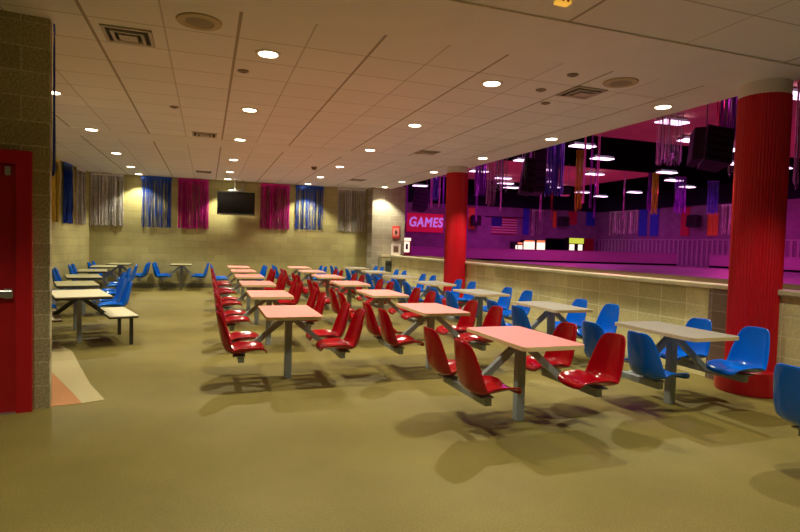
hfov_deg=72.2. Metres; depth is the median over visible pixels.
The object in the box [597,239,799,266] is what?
railing
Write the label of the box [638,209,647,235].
banner
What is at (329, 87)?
ceiling
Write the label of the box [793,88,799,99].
fluorescent fixture
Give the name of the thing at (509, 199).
wall
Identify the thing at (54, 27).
curtain
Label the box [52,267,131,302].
table
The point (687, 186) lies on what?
fluorescent fixture
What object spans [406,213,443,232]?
sign
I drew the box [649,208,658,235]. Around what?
banner
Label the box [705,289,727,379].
wall pier
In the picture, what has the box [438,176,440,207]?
bundle
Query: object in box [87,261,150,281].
table
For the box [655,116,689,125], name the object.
fluorescent fixture
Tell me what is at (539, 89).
sprinkler
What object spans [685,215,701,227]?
loudspeaker
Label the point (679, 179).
bundle
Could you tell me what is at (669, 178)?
fluorescent fixture
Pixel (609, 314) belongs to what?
table
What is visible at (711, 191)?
bundle
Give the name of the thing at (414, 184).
fluorescent fixture
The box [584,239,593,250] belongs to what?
tall cabinet
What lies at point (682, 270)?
floor
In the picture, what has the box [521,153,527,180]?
bundle
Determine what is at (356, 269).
table
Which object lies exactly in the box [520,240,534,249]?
display case
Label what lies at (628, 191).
fluorescent fixture
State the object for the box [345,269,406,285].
table
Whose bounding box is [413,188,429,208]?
grille
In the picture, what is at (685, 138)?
fluorescent fixture
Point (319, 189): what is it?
curtain
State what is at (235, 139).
recessed light
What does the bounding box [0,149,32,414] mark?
door
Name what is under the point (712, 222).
banner
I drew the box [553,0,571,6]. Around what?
sign
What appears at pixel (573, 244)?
machine
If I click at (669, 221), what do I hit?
wall
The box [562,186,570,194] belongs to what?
grille
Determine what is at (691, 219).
grille
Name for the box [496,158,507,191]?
bundle
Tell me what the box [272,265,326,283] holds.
table
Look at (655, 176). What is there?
bundle
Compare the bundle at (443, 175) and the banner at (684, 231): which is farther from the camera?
the banner at (684, 231)
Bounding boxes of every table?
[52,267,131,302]
[52,272,129,314]
[52,278,131,329]
[52,289,138,344]
[68,263,137,288]
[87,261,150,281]
[152,262,208,289]
[210,264,266,292]
[210,268,275,299]
[211,272,286,309]
[212,279,302,323]
[213,288,325,344]
[215,302,364,378]
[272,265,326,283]
[280,268,342,289]
[291,273,364,308]
[307,279,393,309]
[328,288,435,326]
[330,266,383,282]
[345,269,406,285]
[363,300,502,368]
[365,273,435,302]
[392,279,475,306]
[423,322,625,420]
[430,287,532,326]
[487,299,619,338]
[582,318,769,403]
[773,363,799,436]
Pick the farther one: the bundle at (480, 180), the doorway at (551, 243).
the doorway at (551, 243)
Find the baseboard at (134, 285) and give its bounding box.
[98,283,340,287]
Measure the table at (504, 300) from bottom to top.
0.790 m
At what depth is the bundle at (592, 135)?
19.94 m
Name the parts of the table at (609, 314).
seat, seat, arm, arm, seat, seat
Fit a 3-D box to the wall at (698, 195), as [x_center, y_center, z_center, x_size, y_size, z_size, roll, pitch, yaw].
[23.355,-4.756,33.933,0.300,1.350,32.900,1,2,-19]
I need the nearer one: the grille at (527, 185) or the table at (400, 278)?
the table at (400, 278)
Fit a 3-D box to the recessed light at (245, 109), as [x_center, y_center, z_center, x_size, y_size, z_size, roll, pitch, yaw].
[-2.107,-2.185,7.693,0.250,0.012,0.250,1,2,-19]
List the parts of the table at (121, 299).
seat, seat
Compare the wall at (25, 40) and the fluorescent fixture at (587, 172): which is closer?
the wall at (25, 40)
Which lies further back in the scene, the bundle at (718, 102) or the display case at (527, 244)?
the display case at (527, 244)
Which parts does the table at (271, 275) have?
seat, seat, seat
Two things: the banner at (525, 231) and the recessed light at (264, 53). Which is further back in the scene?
the banner at (525, 231)
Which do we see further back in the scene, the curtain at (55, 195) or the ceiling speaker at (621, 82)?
the curtain at (55, 195)
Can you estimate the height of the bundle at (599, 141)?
2.851 m
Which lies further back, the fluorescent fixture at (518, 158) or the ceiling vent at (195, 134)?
the fluorescent fixture at (518, 158)
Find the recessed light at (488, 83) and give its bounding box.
[481,80,502,86]
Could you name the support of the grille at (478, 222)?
attached to the loudspeaker at (473, 220)
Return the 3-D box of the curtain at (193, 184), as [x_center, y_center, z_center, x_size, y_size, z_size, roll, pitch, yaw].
[-6.297,-1.888,16.744,0.889,1.530,0.056,1,2,-19]
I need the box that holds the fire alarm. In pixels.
[392,226,399,237]
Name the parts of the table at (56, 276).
seat, seat, arm, seat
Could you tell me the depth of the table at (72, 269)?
13.92 m
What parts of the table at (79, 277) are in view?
seat, seat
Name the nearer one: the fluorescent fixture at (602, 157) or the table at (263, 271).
the table at (263, 271)
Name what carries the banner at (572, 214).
attached to the wall at (481, 236)
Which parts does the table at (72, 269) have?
seat, seat, arm, seat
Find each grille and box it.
[185,17,212,26]
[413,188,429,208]
[474,215,480,224]
[521,158,537,191]
[533,149,545,190]
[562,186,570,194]
[562,217,568,225]
[610,80,630,85]
[686,215,695,225]
[706,125,733,162]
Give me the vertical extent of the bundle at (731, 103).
2.754 m
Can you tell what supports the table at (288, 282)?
on the floor at (184, 436)
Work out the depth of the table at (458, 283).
11.12 m
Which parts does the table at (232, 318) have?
seat, seat, arm, arm, seat, seat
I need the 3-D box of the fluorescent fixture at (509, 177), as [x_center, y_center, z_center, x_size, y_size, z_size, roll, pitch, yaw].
[6.782,-5.857,36.164,1.120,0.220,0.500,1,2,-19]
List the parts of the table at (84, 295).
bench seat, arm, post, arm, leg, bench seat, leg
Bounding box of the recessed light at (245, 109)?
[241,107,258,111]
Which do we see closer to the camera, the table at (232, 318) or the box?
the table at (232, 318)
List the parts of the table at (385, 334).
seat, seat, arm, arm, seat, seat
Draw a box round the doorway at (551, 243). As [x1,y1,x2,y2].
[545,238,564,249]
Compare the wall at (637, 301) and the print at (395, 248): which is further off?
the print at (395, 248)
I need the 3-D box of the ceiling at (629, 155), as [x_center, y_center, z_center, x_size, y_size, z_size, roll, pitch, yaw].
[12.028,-5.458,25.029,27.600,0.240,42.700,1,2,-19]
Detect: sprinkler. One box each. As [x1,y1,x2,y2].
[238,69,248,73]
[536,88,545,91]
[567,73,578,76]
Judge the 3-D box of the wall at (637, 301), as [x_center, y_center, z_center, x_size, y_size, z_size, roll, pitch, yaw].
[2.900,0.677,9.343,0.220,1.075,18.620,1,2,-19]
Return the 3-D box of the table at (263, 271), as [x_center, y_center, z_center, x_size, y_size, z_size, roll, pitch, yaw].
[-4.590,0.367,15.589,1.532,0.790,1.060,1,2,-19]
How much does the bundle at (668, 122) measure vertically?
1.846 m
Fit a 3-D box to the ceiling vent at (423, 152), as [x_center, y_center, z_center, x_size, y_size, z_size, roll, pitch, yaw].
[0.530,-2.230,10.848,0.410,0.030,0.410,1,2,-19]
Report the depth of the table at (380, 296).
8.56 m
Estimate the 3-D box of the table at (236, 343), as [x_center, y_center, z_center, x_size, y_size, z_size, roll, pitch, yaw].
[-1.232,0.841,6.046,1.532,0.790,1.060,1,2,-19]
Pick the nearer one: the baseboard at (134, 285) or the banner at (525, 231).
the baseboard at (134, 285)
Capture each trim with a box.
[390,255,799,296]
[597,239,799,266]
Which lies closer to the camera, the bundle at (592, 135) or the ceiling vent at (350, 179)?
the ceiling vent at (350, 179)
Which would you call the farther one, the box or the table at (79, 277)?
the box
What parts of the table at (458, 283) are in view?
seat, seat, arm, arm, seat, seat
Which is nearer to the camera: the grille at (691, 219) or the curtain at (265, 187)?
the curtain at (265, 187)
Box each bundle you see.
[405,185,407,222]
[430,176,438,200]
[430,179,432,207]
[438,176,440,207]
[443,175,444,208]
[474,164,485,195]
[475,172,478,221]
[486,161,495,203]
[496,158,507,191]
[499,160,502,210]
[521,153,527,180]
[539,194,541,221]
[544,143,564,195]
[574,150,583,210]
[582,137,586,203]
[589,135,593,207]
[593,164,596,217]
[596,133,600,193]
[622,172,625,218]
[647,173,652,211]
[651,173,658,214]
[656,112,683,166]
[674,177,686,214]
[707,181,719,214]
[716,100,727,126]
[720,96,737,146]
[728,103,734,176]
[793,81,799,188]
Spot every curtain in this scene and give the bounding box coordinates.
[52,24,55,175]
[52,157,59,221]
[63,162,72,223]
[76,167,85,224]
[90,173,123,225]
[141,176,171,227]
[178,178,208,229]
[260,183,289,229]
[295,185,323,229]
[337,188,365,231]
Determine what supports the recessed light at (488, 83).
in the ceiling at (329, 87)
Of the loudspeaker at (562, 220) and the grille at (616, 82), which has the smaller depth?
the grille at (616, 82)
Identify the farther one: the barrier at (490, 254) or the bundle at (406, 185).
the barrier at (490, 254)
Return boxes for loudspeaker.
[412,182,430,211]
[471,215,481,225]
[518,151,537,195]
[529,148,546,195]
[558,216,569,226]
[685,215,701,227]
[686,99,734,172]
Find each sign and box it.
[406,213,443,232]
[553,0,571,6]
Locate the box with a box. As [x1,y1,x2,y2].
[404,237,410,255]
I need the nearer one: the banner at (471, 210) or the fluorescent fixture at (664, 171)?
the fluorescent fixture at (664, 171)
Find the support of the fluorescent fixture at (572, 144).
attached to the ceiling at (629, 155)
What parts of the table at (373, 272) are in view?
seat, seat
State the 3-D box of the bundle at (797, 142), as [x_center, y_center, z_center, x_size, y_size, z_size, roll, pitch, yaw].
[10.828,-3.546,14.940,0.184,2.913,0.058,2,2,0]
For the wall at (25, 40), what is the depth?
4.64 m
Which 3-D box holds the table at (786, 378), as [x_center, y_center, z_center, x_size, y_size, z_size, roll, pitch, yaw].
[3.361,1.065,3.537,1.532,0.790,1.060,1,2,-19]
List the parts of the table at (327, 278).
seat, seat, seat, seat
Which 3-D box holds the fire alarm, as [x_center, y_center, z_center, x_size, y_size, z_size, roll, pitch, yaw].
[-0.133,-1.131,18.342,0.260,0.400,0.041,1,2,-19]
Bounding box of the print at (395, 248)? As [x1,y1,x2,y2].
[393,246,397,251]
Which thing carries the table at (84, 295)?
on the floor at (184, 436)
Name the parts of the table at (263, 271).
seat, seat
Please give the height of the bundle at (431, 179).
2.784 m
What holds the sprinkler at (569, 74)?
attached to the ceiling at (329, 87)
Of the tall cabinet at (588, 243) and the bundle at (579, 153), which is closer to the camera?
the bundle at (579, 153)
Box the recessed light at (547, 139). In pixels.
[544,138,558,140]
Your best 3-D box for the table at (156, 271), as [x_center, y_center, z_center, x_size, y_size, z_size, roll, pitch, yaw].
[-6.418,0.296,16.116,1.532,0.790,1.060,1,2,-19]
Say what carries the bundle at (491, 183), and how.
hanging from the ceiling at (629, 155)
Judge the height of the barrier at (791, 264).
0.870 m
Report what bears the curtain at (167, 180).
hanging from the ceiling at (329, 87)
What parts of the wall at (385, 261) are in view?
opening panel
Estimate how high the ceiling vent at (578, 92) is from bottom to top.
0.030 m
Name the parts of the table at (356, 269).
seat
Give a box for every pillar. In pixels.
[441,166,467,309]
[714,78,793,398]
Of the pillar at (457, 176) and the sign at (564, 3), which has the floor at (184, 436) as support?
the pillar at (457, 176)
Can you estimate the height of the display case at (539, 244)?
1.680 m
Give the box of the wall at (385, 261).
[379,255,402,287]
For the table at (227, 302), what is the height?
0.790 m
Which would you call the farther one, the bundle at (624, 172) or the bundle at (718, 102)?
the bundle at (624, 172)
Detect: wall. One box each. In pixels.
[0,10,51,409]
[52,161,89,289]
[89,172,402,282]
[366,186,405,287]
[379,255,402,287]
[391,257,799,375]
[403,185,597,211]
[404,202,596,250]
[596,198,799,266]
[597,176,799,211]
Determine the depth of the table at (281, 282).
11.72 m
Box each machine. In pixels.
[510,242,522,248]
[564,237,583,250]
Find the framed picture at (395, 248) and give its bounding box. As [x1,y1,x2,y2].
[391,244,400,254]
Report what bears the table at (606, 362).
on the floor at (184, 436)
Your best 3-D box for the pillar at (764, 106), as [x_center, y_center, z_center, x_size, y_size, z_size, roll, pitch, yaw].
[3.902,-0.290,5.997,0.684,3.330,0.684,1,2,-19]
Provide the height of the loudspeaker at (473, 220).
0.850 m
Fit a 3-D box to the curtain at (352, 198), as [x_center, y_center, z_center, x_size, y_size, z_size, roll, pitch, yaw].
[-1.627,-1.864,18.390,0.989,1.460,0.050,1,2,-19]
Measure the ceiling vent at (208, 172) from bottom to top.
0.030 m
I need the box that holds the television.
[217,180,254,215]
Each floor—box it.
[0,287,799,531]
[487,260,799,284]
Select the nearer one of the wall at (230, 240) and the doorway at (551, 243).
the wall at (230, 240)
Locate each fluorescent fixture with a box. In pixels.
[413,183,427,186]
[495,176,511,179]
[503,185,518,188]
[513,156,523,161]
[568,141,595,148]
[585,171,604,175]
[590,154,613,160]
[593,194,607,196]
[627,190,641,192]
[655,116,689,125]
[656,169,677,173]
[664,177,677,181]
[678,135,689,142]
[679,184,695,187]
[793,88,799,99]
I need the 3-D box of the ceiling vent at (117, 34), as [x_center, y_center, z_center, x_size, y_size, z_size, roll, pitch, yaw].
[-2.459,-2.074,4.975,0.410,0.030,0.410,1,2,-19]
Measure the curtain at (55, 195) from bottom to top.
1.520 m
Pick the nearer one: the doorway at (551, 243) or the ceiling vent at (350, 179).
the ceiling vent at (350, 179)
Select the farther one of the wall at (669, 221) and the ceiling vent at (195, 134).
the wall at (669, 221)
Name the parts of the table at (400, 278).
seat, seat, seat, seat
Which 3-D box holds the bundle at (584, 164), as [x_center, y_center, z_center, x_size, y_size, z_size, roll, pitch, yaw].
[6.709,-3.792,19.939,0.078,3.045,0.053,0,3,-25]
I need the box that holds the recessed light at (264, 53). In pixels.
[255,49,280,58]
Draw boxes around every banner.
[468,207,475,228]
[522,208,529,234]
[552,211,556,227]
[568,211,577,224]
[586,212,594,225]
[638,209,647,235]
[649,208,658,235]
[680,206,690,235]
[707,211,719,235]
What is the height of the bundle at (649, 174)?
2.386 m
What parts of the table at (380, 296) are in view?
seat, seat, arm, arm, seat, seat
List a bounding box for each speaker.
[176,12,222,30]
[560,163,570,195]
[603,77,638,87]
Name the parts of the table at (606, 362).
seat, seat, arm, arm, seat, seat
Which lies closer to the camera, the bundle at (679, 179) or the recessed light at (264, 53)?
the recessed light at (264, 53)
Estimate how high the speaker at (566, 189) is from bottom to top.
1.794 m
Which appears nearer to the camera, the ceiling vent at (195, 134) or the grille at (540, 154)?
the ceiling vent at (195, 134)
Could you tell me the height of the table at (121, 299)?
0.790 m
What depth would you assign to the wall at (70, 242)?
14.25 m
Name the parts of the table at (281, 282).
seat, seat, arm, seat, seat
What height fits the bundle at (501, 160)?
2.741 m
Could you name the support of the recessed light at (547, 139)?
in the ceiling at (329, 87)
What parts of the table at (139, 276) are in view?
seat, seat, seat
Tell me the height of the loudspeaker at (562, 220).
0.850 m
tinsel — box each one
[531,210,543,235]
[609,210,637,234]
[721,204,731,234]
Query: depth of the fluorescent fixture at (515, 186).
41.27 m
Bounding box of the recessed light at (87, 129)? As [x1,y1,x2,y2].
[83,128,99,130]
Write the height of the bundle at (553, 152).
3.110 m
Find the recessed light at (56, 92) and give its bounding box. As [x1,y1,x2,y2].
[52,90,62,94]
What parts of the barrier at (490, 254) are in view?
rail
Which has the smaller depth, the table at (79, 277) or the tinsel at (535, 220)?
the table at (79, 277)
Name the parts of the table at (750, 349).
seat, arm, seat, seat, arm, seat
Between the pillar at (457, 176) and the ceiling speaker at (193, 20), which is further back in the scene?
the pillar at (457, 176)
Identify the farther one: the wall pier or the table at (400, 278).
the table at (400, 278)
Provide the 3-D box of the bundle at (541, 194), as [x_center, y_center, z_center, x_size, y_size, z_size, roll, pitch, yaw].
[6.928,-3.868,26.934,0.101,3.363,0.037,2,2,9]
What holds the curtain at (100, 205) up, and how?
hanging from the ceiling at (329, 87)
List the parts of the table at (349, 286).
seat, seat, arm, arm, seat, seat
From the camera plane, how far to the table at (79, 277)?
10.43 m
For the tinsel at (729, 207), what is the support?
attached to the wall at (669, 221)
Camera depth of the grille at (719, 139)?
10.76 m
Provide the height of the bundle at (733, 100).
2.255 m
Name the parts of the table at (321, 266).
seat, seat, seat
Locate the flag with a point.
(507, 225)
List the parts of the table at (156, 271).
seat, seat, arm, arm, seat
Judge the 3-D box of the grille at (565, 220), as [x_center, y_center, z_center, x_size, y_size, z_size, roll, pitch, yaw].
[14.348,-3.869,47.565,0.748,0.782,0.020,1,2,-19]
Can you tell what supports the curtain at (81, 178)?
hanging from the ceiling at (329, 87)
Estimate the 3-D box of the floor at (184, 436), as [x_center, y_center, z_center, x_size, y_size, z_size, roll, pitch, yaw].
[-2.413,1.222,6.800,12.000,0.104,22.300,1,2,-19]
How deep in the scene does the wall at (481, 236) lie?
46.43 m
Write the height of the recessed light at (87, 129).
0.012 m
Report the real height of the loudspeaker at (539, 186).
3.174 m
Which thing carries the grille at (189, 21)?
attached to the ceiling speaker at (193, 20)
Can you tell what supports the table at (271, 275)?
on the floor at (184, 436)
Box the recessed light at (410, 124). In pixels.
[407,123,422,126]
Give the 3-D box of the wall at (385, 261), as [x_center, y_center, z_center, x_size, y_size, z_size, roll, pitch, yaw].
[-0.321,0.204,18.197,0.740,1.135,0.305,1,2,-19]
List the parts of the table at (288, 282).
seat, seat, seat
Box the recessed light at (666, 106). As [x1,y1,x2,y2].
[652,104,673,109]
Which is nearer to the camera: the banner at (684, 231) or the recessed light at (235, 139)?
the recessed light at (235, 139)
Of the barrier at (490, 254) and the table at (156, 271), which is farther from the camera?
the barrier at (490, 254)
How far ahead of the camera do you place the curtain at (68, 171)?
13.90 m
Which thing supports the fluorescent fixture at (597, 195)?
attached to the ceiling at (629, 155)
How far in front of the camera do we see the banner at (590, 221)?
49.26 m
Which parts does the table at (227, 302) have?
seat, seat, arm, seat, seat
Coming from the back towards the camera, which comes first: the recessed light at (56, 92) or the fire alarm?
the fire alarm
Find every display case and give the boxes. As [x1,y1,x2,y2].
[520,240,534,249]
[535,240,544,249]
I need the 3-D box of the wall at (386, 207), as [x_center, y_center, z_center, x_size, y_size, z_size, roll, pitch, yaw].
[-0.493,-0.965,18.574,1.140,3.430,0.620,1,2,-19]
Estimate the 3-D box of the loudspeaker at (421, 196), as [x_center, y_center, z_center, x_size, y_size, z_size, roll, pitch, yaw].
[1.021,-4.201,26.956,0.938,3.097,0.808,1,2,-8]
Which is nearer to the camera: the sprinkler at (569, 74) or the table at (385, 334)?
the sprinkler at (569, 74)
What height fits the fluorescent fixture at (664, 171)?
0.220 m
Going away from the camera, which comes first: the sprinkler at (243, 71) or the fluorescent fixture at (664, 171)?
the sprinkler at (243, 71)
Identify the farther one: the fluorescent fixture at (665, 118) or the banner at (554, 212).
the banner at (554, 212)
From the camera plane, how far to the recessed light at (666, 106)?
6.93 m
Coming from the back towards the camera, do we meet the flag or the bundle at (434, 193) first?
the flag
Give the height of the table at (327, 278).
0.790 m
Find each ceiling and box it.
[0,0,799,188]
[409,79,799,196]
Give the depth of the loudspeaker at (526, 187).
14.79 m
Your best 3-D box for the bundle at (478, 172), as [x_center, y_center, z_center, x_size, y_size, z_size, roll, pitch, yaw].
[4.755,-4.269,33.935,0.133,3.322,0.059,2,2,0]
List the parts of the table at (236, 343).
seat, seat, arm, arm, seat, seat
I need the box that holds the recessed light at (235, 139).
[233,138,246,140]
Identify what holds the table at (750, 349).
on the floor at (184, 436)
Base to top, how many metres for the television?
1.070 m
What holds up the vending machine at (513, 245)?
on the floor at (682, 270)
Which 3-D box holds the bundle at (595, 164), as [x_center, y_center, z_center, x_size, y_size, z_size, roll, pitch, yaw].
[10.646,-4.075,29.939,0.092,2.992,0.050,2,2,0]
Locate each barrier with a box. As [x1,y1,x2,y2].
[411,246,676,265]
[709,254,799,272]
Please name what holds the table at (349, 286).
on the floor at (184, 436)
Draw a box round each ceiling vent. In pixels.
[99,24,154,47]
[192,131,216,137]
[196,170,211,173]
[349,179,365,180]
[413,150,439,154]
[556,86,607,99]
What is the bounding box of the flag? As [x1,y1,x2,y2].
[484,216,517,234]
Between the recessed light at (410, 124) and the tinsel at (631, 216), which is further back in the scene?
the tinsel at (631, 216)
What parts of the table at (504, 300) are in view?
seat, seat, arm, seat, seat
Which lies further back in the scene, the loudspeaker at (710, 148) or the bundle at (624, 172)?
the bundle at (624, 172)
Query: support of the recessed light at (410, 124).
in the ceiling at (329, 87)

